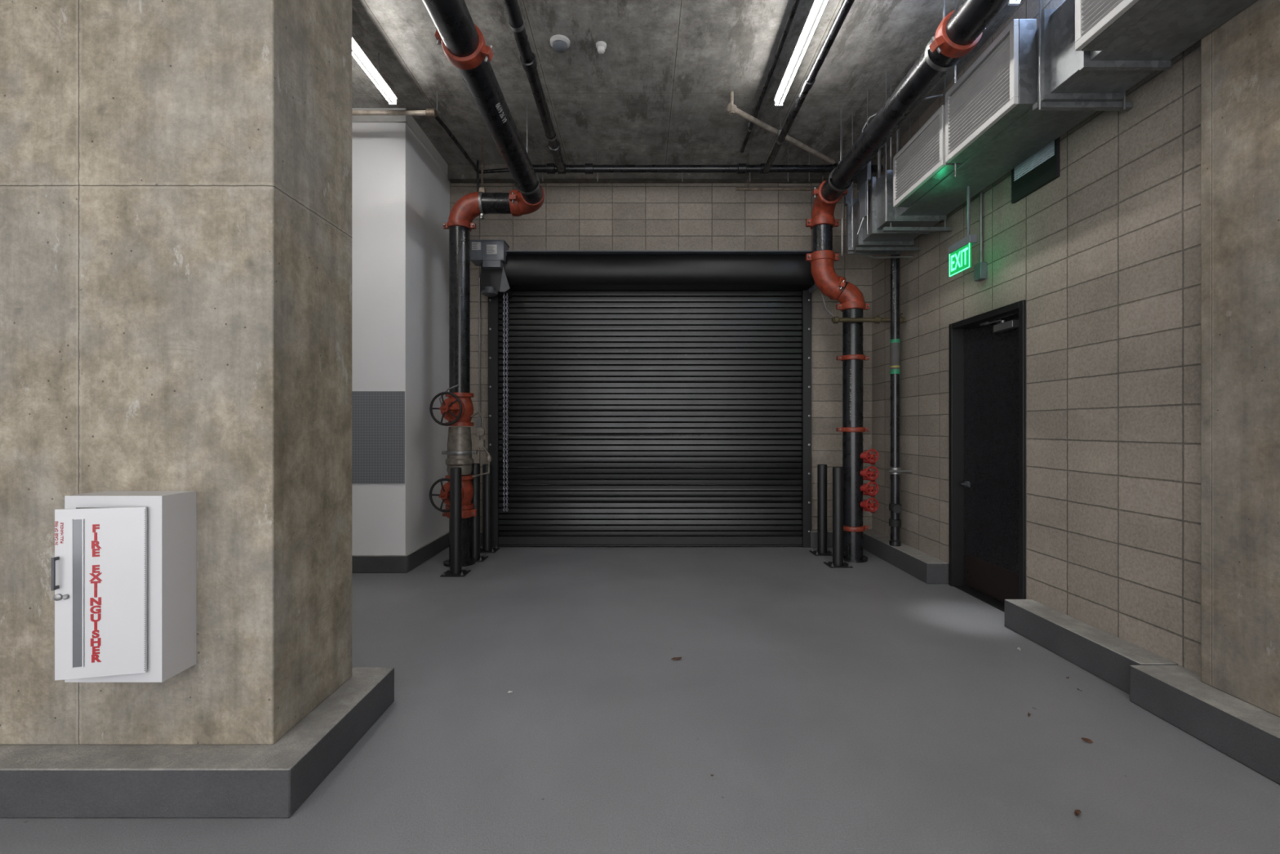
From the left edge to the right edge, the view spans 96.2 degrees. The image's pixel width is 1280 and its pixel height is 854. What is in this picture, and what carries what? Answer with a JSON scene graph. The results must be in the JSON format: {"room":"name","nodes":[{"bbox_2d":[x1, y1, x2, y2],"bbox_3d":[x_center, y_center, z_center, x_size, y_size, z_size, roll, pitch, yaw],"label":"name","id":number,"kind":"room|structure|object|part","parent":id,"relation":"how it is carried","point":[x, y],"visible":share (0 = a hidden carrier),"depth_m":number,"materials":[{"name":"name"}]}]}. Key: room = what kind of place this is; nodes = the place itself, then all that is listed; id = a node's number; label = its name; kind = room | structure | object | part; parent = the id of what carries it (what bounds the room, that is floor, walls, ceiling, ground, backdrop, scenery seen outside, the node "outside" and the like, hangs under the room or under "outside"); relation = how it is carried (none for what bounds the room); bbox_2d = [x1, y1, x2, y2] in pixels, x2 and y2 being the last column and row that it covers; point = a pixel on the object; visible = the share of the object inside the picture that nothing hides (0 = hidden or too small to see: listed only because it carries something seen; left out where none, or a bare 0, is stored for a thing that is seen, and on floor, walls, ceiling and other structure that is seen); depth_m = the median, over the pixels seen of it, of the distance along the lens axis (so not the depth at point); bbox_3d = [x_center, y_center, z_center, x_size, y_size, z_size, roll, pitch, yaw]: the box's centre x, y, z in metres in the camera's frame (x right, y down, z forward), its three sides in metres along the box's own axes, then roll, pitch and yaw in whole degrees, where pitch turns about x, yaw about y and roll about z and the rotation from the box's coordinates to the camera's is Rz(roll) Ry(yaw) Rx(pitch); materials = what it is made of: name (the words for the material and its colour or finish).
{"room":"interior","nodes":[
{"label":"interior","id":0,"kind":"room"},
{"bbox_2d":[0,0,351,744],"bbox_3d":[-2.855,-0.985,2.688,2.690,4.590,0.653,0,0,0],"label":"concrete column","id":1,"kind":"structure","parent":0,"point":[175,175],"depth_m":2.36,"materials":[{"name":"beige concrete"}]},
{"bbox_2d":[51,490,196,682],"bbox_3d":[-2.011,0.619,2.223,0.371,0.712,0.278,0,0,0],"label":"fire extinguisher cabinet","id":2,"kind":"object","parent":1,"relation":"attached to","point":[124,562],"visible":1,"depth_m":2.17,"materials":[{"name":"white metal"}]},
{"bbox_3d":[-2.138,0.535,2.098,0.010,0.120,0.027,0,0,-14],"label":"door handle","id":3,"kind":"part","parent":2,"relation":"part of","materials":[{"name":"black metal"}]},
{"bbox_3d":[-2.080,0.615,2.123,0.038,0.550,0.004,0,0,-14],"label":"window trim","id":4,"kind":"part","parent":2,"relation":"part of","materials":[{"name":"white metal"}]},
{"bbox_3d":[-2.013,0.618,2.147,0.285,0.629,0.012,0,0,-14],"label":"cabinet door","id":5,"kind":"part","parent":2,"relation":"part of","materials":[{"name":"white metal"}]},
{"bbox_2d":[351,122,449,555],"bbox_3d":[-3.810,-0.890,6.610,2.780,4.780,1.380,0,0,0],"label":"wall","id":6,"kind":"structure","parent":0,"point":[401,195],"depth_m":5.92,"materials":[{"name":"paint"}]},
{"bbox_2d":[351,391,404,483],"bbox_3d":[-3.163,0.107,5.915,1.475,0.950,0.009,0,0,0],"label":"vent grille","id":7,"kind":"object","parent":6,"relation":"attached to","point":[378,417],"depth_m":5.91,"materials":[{"name":"grey metal"}]},
{"bbox_2d":[351,107,448,177],"bbox_3d":[-3.728,-3.210,6.590,2.645,0.140,1.380,0,0,0],"label":"trim","id":8,"kind":"structure","parent":6,"relation":"attached to","point":[409,120],"depth_m":5.96,"materials":[{"name":"paint"}]},
{"bbox_2d":[351,530,482,573],"bbox_3d":[-3.500,1.410,6.593,3.100,0.180,1.415,0,0,0],"label":"baseboard","id":9,"kind":"structure","parent":6,"relation":"attached to","point":[360,563],"depth_m":5.89,"materials":[{"name":"grey concrete"}]},
{"bbox_2d":[0,546,1279,853],"bbox_3d":[-1.000,1.600,1.750,8.400,0.200,11.500,0,0,0],"label":"floor","id":10,"kind":"structure","parent":0,"point":[872,706],"depth_m":2.80,"materials":[{"name":"grey concrete"}]},
{"bbox_2d":[0,666,394,817],"bbox_3d":[-2.870,1.405,2.666,3.060,0.190,0.942,0,0,0],"label":"concrete curb","id":11,"kind":"structure","parent":10,"relation":"on","point":[274,780],"depth_m":2.20,"materials":[{"name":"grey concrete"}]},
{"bbox_2d":[440,466,471,577],"bbox_3d":[-1.880,0.955,5.860,0.240,1.090,0.240,0,0,0],"label":"bollard","id":12,"kind":"object","parent":10,"relation":"on","point":[455,570],"visible":1,"depth_m":5.81,"materials":[{"name":"black metal"}]},
{"bbox_3d":[-1.880,0.949,5.860,0.112,1.078,0.112,0,0,0],"label":"post","id":13,"kind":"part","parent":12,"relation":"part of","materials":[{"name":"black metal"}]},
{"bbox_3d":[-1.880,1.494,5.860,0.240,0.012,0.240,0,0,0],"label":"plate","id":14,"kind":"part","parent":12,"relation":"part of","materials":[{"name":"black metal"}]},
{"bbox_2d":[470,462,488,561],"bbox_3d":[-1.870,0.955,6.500,0.240,1.090,0.240,0,0,0],"label":"bollard","id":15,"kind":"object","parent":10,"relation":"on","point":[474,520],"visible":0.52,"depth_m":6.45,"materials":[{"name":"black metal"}]},
{"bbox_3d":[-1.870,0.949,6.500,0.112,1.078,0.112,0,0,0],"label":"post","id":16,"kind":"part","parent":15,"relation":"part of","materials":[{"name":"black metal"}]},
{"bbox_3d":[-1.870,1.494,6.500,0.240,0.012,0.240,0,0,0],"label":"plate","id":17,"kind":"part","parent":15,"relation":"part of","materials":[{"name":"black metal"}]},
{"bbox_2d":[480,463,499,552],"bbox_3d":[-1.850,0.975,6.950,0.240,1.050,0.240,0,0,0],"label":"bollard","id":18,"kind":"object","parent":10,"relation":"on","point":[486,547],"visible":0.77,"depth_m":6.90,"materials":[{"name":"black metal"}]},
{"bbox_3d":[-1.850,0.969,6.950,0.112,1.038,0.112,0,0,0],"label":"post","id":19,"kind":"part","parent":18,"relation":"part of","materials":[{"name":"black metal"}]},
{"bbox_3d":[-1.850,1.494,6.950,0.240,0.012,0.240,0,0,0],"label":"plate","id":20,"kind":"part","parent":18,"relation":"part of","materials":[{"name":"black metal"}]},
{"bbox_2d":[670,657,681,659],"bbox_3d":[0.233,1.492,3.699,0.074,0.010,0.033,0,0,0],"label":"dry leaf","id":21,"kind":"object","parent":10,"relation":"on","point":[673,658],"visible":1,"depth_m":3.69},
{"bbox_2d":[808,463,832,555],"bbox_3d":[2.160,0.970,6.800,0.240,1.060,0.240,0,0,0],"label":"bollard","id":22,"kind":"object","parent":10,"relation":"on","point":[822,550],"visible":0.9,"depth_m":6.75,"materials":[{"name":"black metal"}]},
{"bbox_3d":[2.160,1.494,6.800,0.240,0.012,0.240,0,0,0],"label":"plate","id":23,"kind":"part","parent":22,"relation":"part of","materials":[{"name":"black metal"}]},
{"bbox_3d":[2.160,0.964,6.800,0.112,1.048,0.112,0,0,0],"label":"post","id":24,"kind":"part","parent":22,"relation":"part of","materials":[{"name":"black metal"}]},
{"bbox_2d":[823,466,853,568],"bbox_3d":[2.145,0.965,6.220,0.240,1.070,0.240,0,0,0],"label":"bollard","id":25,"kind":"object","parent":10,"relation":"on","point":[837,562],"visible":1,"depth_m":6.17,"materials":[{"name":"black metal"}]},
{"bbox_3d":[2.145,0.959,6.220,0.112,1.058,0.112,0,0,0],"label":"post","id":26,"kind":"part","parent":25,"relation":"part of","materials":[{"name":"black metal"}]},
{"bbox_3d":[2.145,1.494,6.220,0.240,0.012,0.240,0,0,0],"label":"plate","id":27,"kind":"part","parent":25,"relation":"part of","materials":[{"name":"black metal"}]},
{"bbox_2d":[1074,809,1080,815],"bbox_3d":[1.690,1.492,2.216,0.047,0.009,0.022,0,0,-44],"label":"dry leaf","id":28,"kind":"object","parent":10,"relation":"on","point":[1077,812],"visible":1,"depth_m":2.22,"materials":[{"name":"brown plant"}]},
{"bbox_2d":[1080,737,1093,742],"bbox_3d":[2.130,1.492,2.731,0.046,0.011,0.022,0,0,43],"label":"dry leaf","id":29,"kind":"object","parent":10,"relation":"on","point":[1086,740],"visible":1,"depth_m":2.73,"materials":[{"name":"plant"}]},
{"bbox_2d":[449,182,871,536],"bbox_3d":[-1.000,-0.890,7.400,8.400,4.780,0.200,0,0,0],"label":"wall","id":30,"kind":"structure","parent":0,"point":[571,216],"depth_m":7.30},
{"bbox_2d":[470,239,817,547],"bbox_3d":[0.035,-0.350,7.014,4.190,3.699,0.569,0,0,0],"label":"roller door","id":31,"kind":"structure","parent":30,"relation":"in","point":[631,393],"depth_m":7.21,"materials":[{"name":"black metal"}]},
{"bbox_3d":[-1.800,-2.040,6.865,0.420,0.320,0.270,0,0,0],"label":"door motor","id":32,"kind":"part","parent":31,"relation":"part of","materials":[{"name":"grey metal"}]},
{"bbox_3d":[-1.830,-0.101,7.215,0.120,3.199,0.168,0,0,0],"label":"guide rail","id":33,"kind":"part","parent":31,"relation":"part of","materials":[{"name":"black metal"}]},
{"bbox_3d":[-1.627,-0.303,6.950,0.062,2.656,0.027,0,0,0],"label":"hand chain","id":34,"kind":"part","parent":31,"relation":"part of","materials":[{"name":"metal"}]},
{"bbox_2d":[505,254,814,290],"bbox_3d":[0.250,-1.903,7.058,3.700,0.375,0.475,0,0,0],"label":"hood","id":35,"kind":"object","parent":31,"relation":"attached to","point":[522,272],"depth_m":6.84,"materials":[{"name":"black paint"}]},
{"bbox_3d":[2.080,-0.101,7.215,0.100,3.199,0.168,0,0,0],"label":"guide rail","id":36,"kind":"part","parent":31,"relation":"part of","materials":[{"name":"black metal"}]},
{"bbox_2d":[448,164,875,182],"bbox_3d":[0.270,-3.190,7.235,5.340,0.180,0.130,0,0,0],"label":"steel beam","id":37,"kind":"structure","parent":30,"relation":"attached to","point":[457,173],"depth_m":7.17,"materials":[{"name":"metal"}]},
{"bbox_2d":[810,528,832,547],"bbox_3d":[2.430,1.400,7.210,0.620,0.200,0.180,0,0,0],"label":"baseboard","id":38,"kind":"structure","parent":30,"relation":"attached to","point":[814,531],"depth_m":7.12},
{"bbox_2d":[351,0,1023,164],"bbox_3d":[-1.000,-3.380,1.750,8.400,0.200,11.500,0,0,0],"label":"ceiling","id":39,"kind":"structure","parent":0,"point":[666,74],"depth_m":5.33,"materials":[{"name":"concrete"}]},
{"bbox_2d":[351,35,398,105],"bbox_3d":[-2.290,-3.134,4.190,0.090,0.291,2.280,0,0,0],"label":"strip light","id":40,"kind":"object","parent":39,"relation":"hanging from","point":[357,53],"visible":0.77,"depth_m":4.91,"materials":[{"name":"white plastic"}]},
{"bbox_3d":[-2.290,-3.164,5.030,0.009,0.229,0.009,0,0,22],"label":"hanger rod","id":41,"kind":"part","parent":40,"relation":"part of","materials":[{"name":"metal"}]},
{"bbox_2d":[351,90,509,191],"bbox_3d":[-2.257,-2.990,5.878,2.636,0.579,1.018,0,0,-36],"label":"pipe","id":42,"kind":"object","parent":39,"relation":"hanging from","point":[428,112],"visible":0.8,"depth_m":5.59,"materials":[{"name":"grey metal"}]},
{"bbox_2d":[422,0,544,567],"bbox_3d":[-1.577,-0.890,1.740,1.248,4.778,9.481,0,0,0],"label":"pipe","id":43,"kind":"object","parent":39,"relation":"attached to","point":[463,42],"visible":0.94,"depth_m":6.16,"materials":[{"name":"black metal"}]},
{"bbox_2d":[502,0,565,172],"bbox_3d":[-0.922,-3.121,1.850,0.123,0.316,9.700,0,0,0],"label":"pipe","id":44,"kind":"object","parent":39,"relation":"attached to","point":[527,58],"visible":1,"depth_m":4.86,"materials":[{"name":"black metal"}]},
{"bbox_2d":[550,34,569,53],"bbox_3d":[-0.680,-3.241,4.880,0.170,0.075,0.170,0,0,0],"label":"smoke detector","id":45,"kind":"object","parent":39,"relation":"attached to","point":[560,43],"visible":1,"depth_m":4.84,"materials":[{"name":"paint"}]},
{"bbox_2d":[595,40,606,53],"bbox_3d":[-0.333,-3.241,4.920,0.090,0.075,0.090,0,0,0],"label":"smoke detector","id":46,"kind":"object","parent":39,"relation":"attached to","point":[601,46],"visible":1,"depth_m":4.89,"materials":[{"name":"paint"}]},
{"bbox_2d":[532,149,882,191],"bbox_3d":[0.775,-3.061,6.819,4.150,0.437,0.197,0,0,0],"label":"pipe","id":47,"kind":"object","parent":39,"relation":"attached to","point":[549,168],"visible":0.86,"depth_m":6.74,"materials":[{"name":"black metal"}]},
{"bbox_2d":[740,0,800,152],"bbox_3d":[1.190,-3.252,1.850,0.050,0.107,9.700,0,0,0],"label":"conduit","id":48,"kind":"object","parent":39,"relation":"attached to","point":[795,6],"visible":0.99,"depth_m":5.11,"materials":[{"name":"black metal"}]},
{"bbox_2d":[726,91,835,164],"bbox_3d":[1.552,-3.167,6.139,1.767,0.225,0.075,0,0,-39],"label":"pipe","id":49,"kind":"object","parent":39,"relation":"attached to","point":[731,108],"visible":0.99,"depth_m":5.94,"materials":[{"name":"grey metal"}]},
{"bbox_2d":[773,0,827,106],"bbox_3d":[1.290,-3.134,4.150,0.090,0.291,2.400,0,0,0],"label":"strip light","id":50,"kind":"object","parent":39,"relation":"hanging from","point":[817,8],"visible":1,"depth_m":4.58,"materials":[{"name":"white plastic"}]},
{"bbox_2d":[763,0,854,173],"bbox_3d":[1.470,-3.118,1.850,0.086,0.323,9.700,0,0,0],"label":"pipe","id":51,"kind":"object","parent":39,"relation":"hanging from","point":[846,6],"visible":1,"depth_m":4.90,"materials":[{"name":"black metal"}]},
{"bbox_2d":[805,0,1009,562],"bbox_3d":[2.402,-0.890,1.841,1.037,4.778,9.682,0,0,0],"label":"pipe","id":52,"kind":"object","parent":39,"relation":"attached to","point":[958,32],"visible":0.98,"depth_m":6.33,"materials":[{"name":"black metal"}]},
{"bbox_2d":[1008,0,1020,5],"bbox_3d":[2.600,-3.108,3.450,0.090,0.341,1.100,0,0,0],"label":"strip light","id":53,"kind":"object","parent":39,"relation":"hanging from","point":[1011,2],"visible":0.98,"depth_m":3.98,"materials":[{"name":"white plastic"}]},
{"bbox_2d":[841,0,1256,258],"bbox_3d":[2.555,-2.535,3.700,0.750,1.489,5.400,0,0,0],"label":"air duct","id":54,"kind":"object","parent":39,"relation":"hanging from","point":[1031,86],"visible":0.91,"depth_m":3.66,"materials":[{"name":"metal"}]},
{"bbox_3d":[2.220,-2.579,6.300,0.011,1.399,0.011,0,0,-22],"label":"hanger rod","id":55,"kind":"part","parent":54,"relation":"part of","materials":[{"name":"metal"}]},
{"bbox_3d":[2.220,-2.579,6.000,0.011,1.399,0.011,0,0,23],"label":"hanger rod","id":56,"kind":"part","parent":54,"relation":"part of","materials":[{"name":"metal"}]},
{"bbox_3d":[2.220,-2.579,5.600,0.011,1.399,0.011,0,0,-22],"label":"hanger rod","id":57,"kind":"part","parent":54,"relation":"part of","materials":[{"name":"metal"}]},
{"bbox_3d":[2.250,-2.579,5.250,0.011,1.399,0.011,0,0,23],"label":"hanger rod","id":58,"kind":"part","parent":54,"relation":"part of","materials":[{"name":"metal"}]},
{"bbox_3d":[2.360,-2.579,5.400,0.011,1.399,0.011,0,0,-22],"label":"hanger rod","id":59,"kind":"part","parent":54,"relation":"part of","materials":[{"name":"metal"}]},
{"bbox_2d":[893,105,960,207],"bbox_3d":[2.349,-2.204,4.750,0.140,0.452,0.840,0,0,0],"label":"grille","id":60,"kind":"object","parent":54,"relation":"attached to","point":[920,166],"depth_m":4.68,"materials":[{"name":"metal"}]},
{"bbox_3d":[2.870,-2.579,5.400,0.011,1.399,0.011,0,0,22],"label":"hanger rod","id":61,"kind":"part","parent":54,"relation":"part of","materials":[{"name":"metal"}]},
{"bbox_3d":[2.370,-2.579,4.310,0.011,1.399,0.011,0,0,23],"label":"hanger rod","id":62,"kind":"part","parent":54,"relation":"part of","materials":[{"name":"metal"}]},
{"bbox_2d":[948,186,977,276],"bbox_3d":[2.688,-1.629,4.780,0.065,0.679,0.320,0,0,0],"label":"exit sign","id":63,"kind":"object","parent":54,"relation":"hanging from","point":[960,252],"visible":1,"depth_m":4.71,"materials":[{"name":"green plastic"}]},
{"bbox_3d":[2.666,-1.387,4.780,0.012,0.195,0.300,0,0,0],"label":"panel","id":64,"kind":"part","parent":63,"relation":"part of","materials":[{"name":"green plastic"}]},
{"bbox_3d":[2.690,-1.760,4.700,0.024,0.419,0.024,0,0,0],"label":"stem","id":65,"kind":"part","parent":63,"relation":"part of","materials":[{"name":"grey metal"}]},
{"bbox_2d":[945,18,1036,163],"bbox_3d":[2.349,-2.231,3.895,0.140,0.518,0.790,0,0,0],"label":"grille","id":66,"kind":"object","parent":54,"relation":"attached to","point":[998,90],"depth_m":3.74,"materials":[{"name":"metal"}]},
{"bbox_3d":[2.370,-2.579,3.400,0.011,1.399,0.011,0,0,22],"label":"hanger rod","id":67,"kind":"part","parent":54,"relation":"part of","materials":[{"name":"metal"}]},
{"bbox_2d":[1075,0,1163,50],"bbox_3d":[2.349,-2.246,2.580,0.140,0.548,0.860,0,0,0],"label":"grille","id":68,"kind":"object","parent":54,"relation":"attached to","point":[1100,24],"depth_m":2.86,"materials":[{"name":"metal"}]},
{"bbox_3d":[2.870,-2.579,3.400,0.011,1.399,0.011,0,0,22],"label":"hanger rod","id":69,"kind":"part","parent":54,"relation":"part of","materials":[{"name":"metal"}]},
{"bbox_2d":[871,0,1200,674],"bbox_3d":[3.075,-0.890,1.650,0.250,4.780,11.300,0,0,0],"label":"wall","id":70,"kind":"structure","parent":0,"point":[1104,257],"depth_m":3.77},
{"bbox_2d":[888,254,911,546],"bbox_3d":[2.806,-0.291,6.236,0.217,3.180,0.224,0,0,-43],"label":"pipe","id":71,"kind":"object","parent":70,"relation":"attached to","point":[895,470],"visible":1,"depth_m":6.26,"materials":[{"name":"black metal"}]},
{"bbox_2d":[862,528,948,583],"bbox_3d":[2.845,1.400,6.387,0.210,0.200,1.826,0,0,0],"label":"baseboard","id":72,"kind":"structure","parent":70,"relation":"attached to","point":[929,569],"depth_m":5.92,"materials":[{"name":"grey concrete"}]},
{"bbox_2d":[973,190,986,281],"bbox_3d":[2.920,-1.755,4.920,0.059,0.990,0.100,0,0,0],"label":"junction box","id":73,"kind":"object","parent":70,"relation":"attached to","point":[980,268],"visible":0.93,"depth_m":4.91,"materials":[{"name":"grey metal"}]},
{"bbox_2d":[948,299,1026,611],"bbox_3d":[3.025,0.264,4.918,0.190,2.473,1.057,0,0,0],"label":"door","id":74,"kind":"structure","parent":70,"relation":"in","point":[987,351],"depth_m":5.02,"materials":[{"name":"black metal"}]},
{"bbox_3d":[3.010,0.530,5.274,0.070,0.056,0.149,0,0,0],"label":"handle","id":75,"kind":"part","parent":74,"relation":"part of","materials":[{"name":"grey metal"}]},
{"bbox_2d":[1011,137,1059,203],"bbox_3d":[2.937,-1.940,4.275,0.024,0.360,0.490,0,0,0],"label":"air vent","id":76,"kind":"object","parent":70,"relation":"in","point":[1042,167],"visible":0.65,"depth_m":4.24,"materials":[{"name":"metal"}]},
{"bbox_2d":[1004,599,1279,784],"bbox_3d":[2.812,1.397,0.160,0.275,0.205,8.320,0,0,0],"label":"concrete curb","id":77,"kind":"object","parent":70,"relation":"attached to","point":[1248,734],"depth_m":3.00,"materials":[{"name":"grey concrete"}]},
{"bbox_2d":[1200,0,1279,716],"bbox_3d":[2.905,-0.990,2.415,0.089,4.580,1.030,0,0,0],"label":"concrete column","id":78,"kind":"structure","parent":0,"point":[1240,58],"depth_m":2.73,"materials":[{"name":"beige concrete"}]}
]}

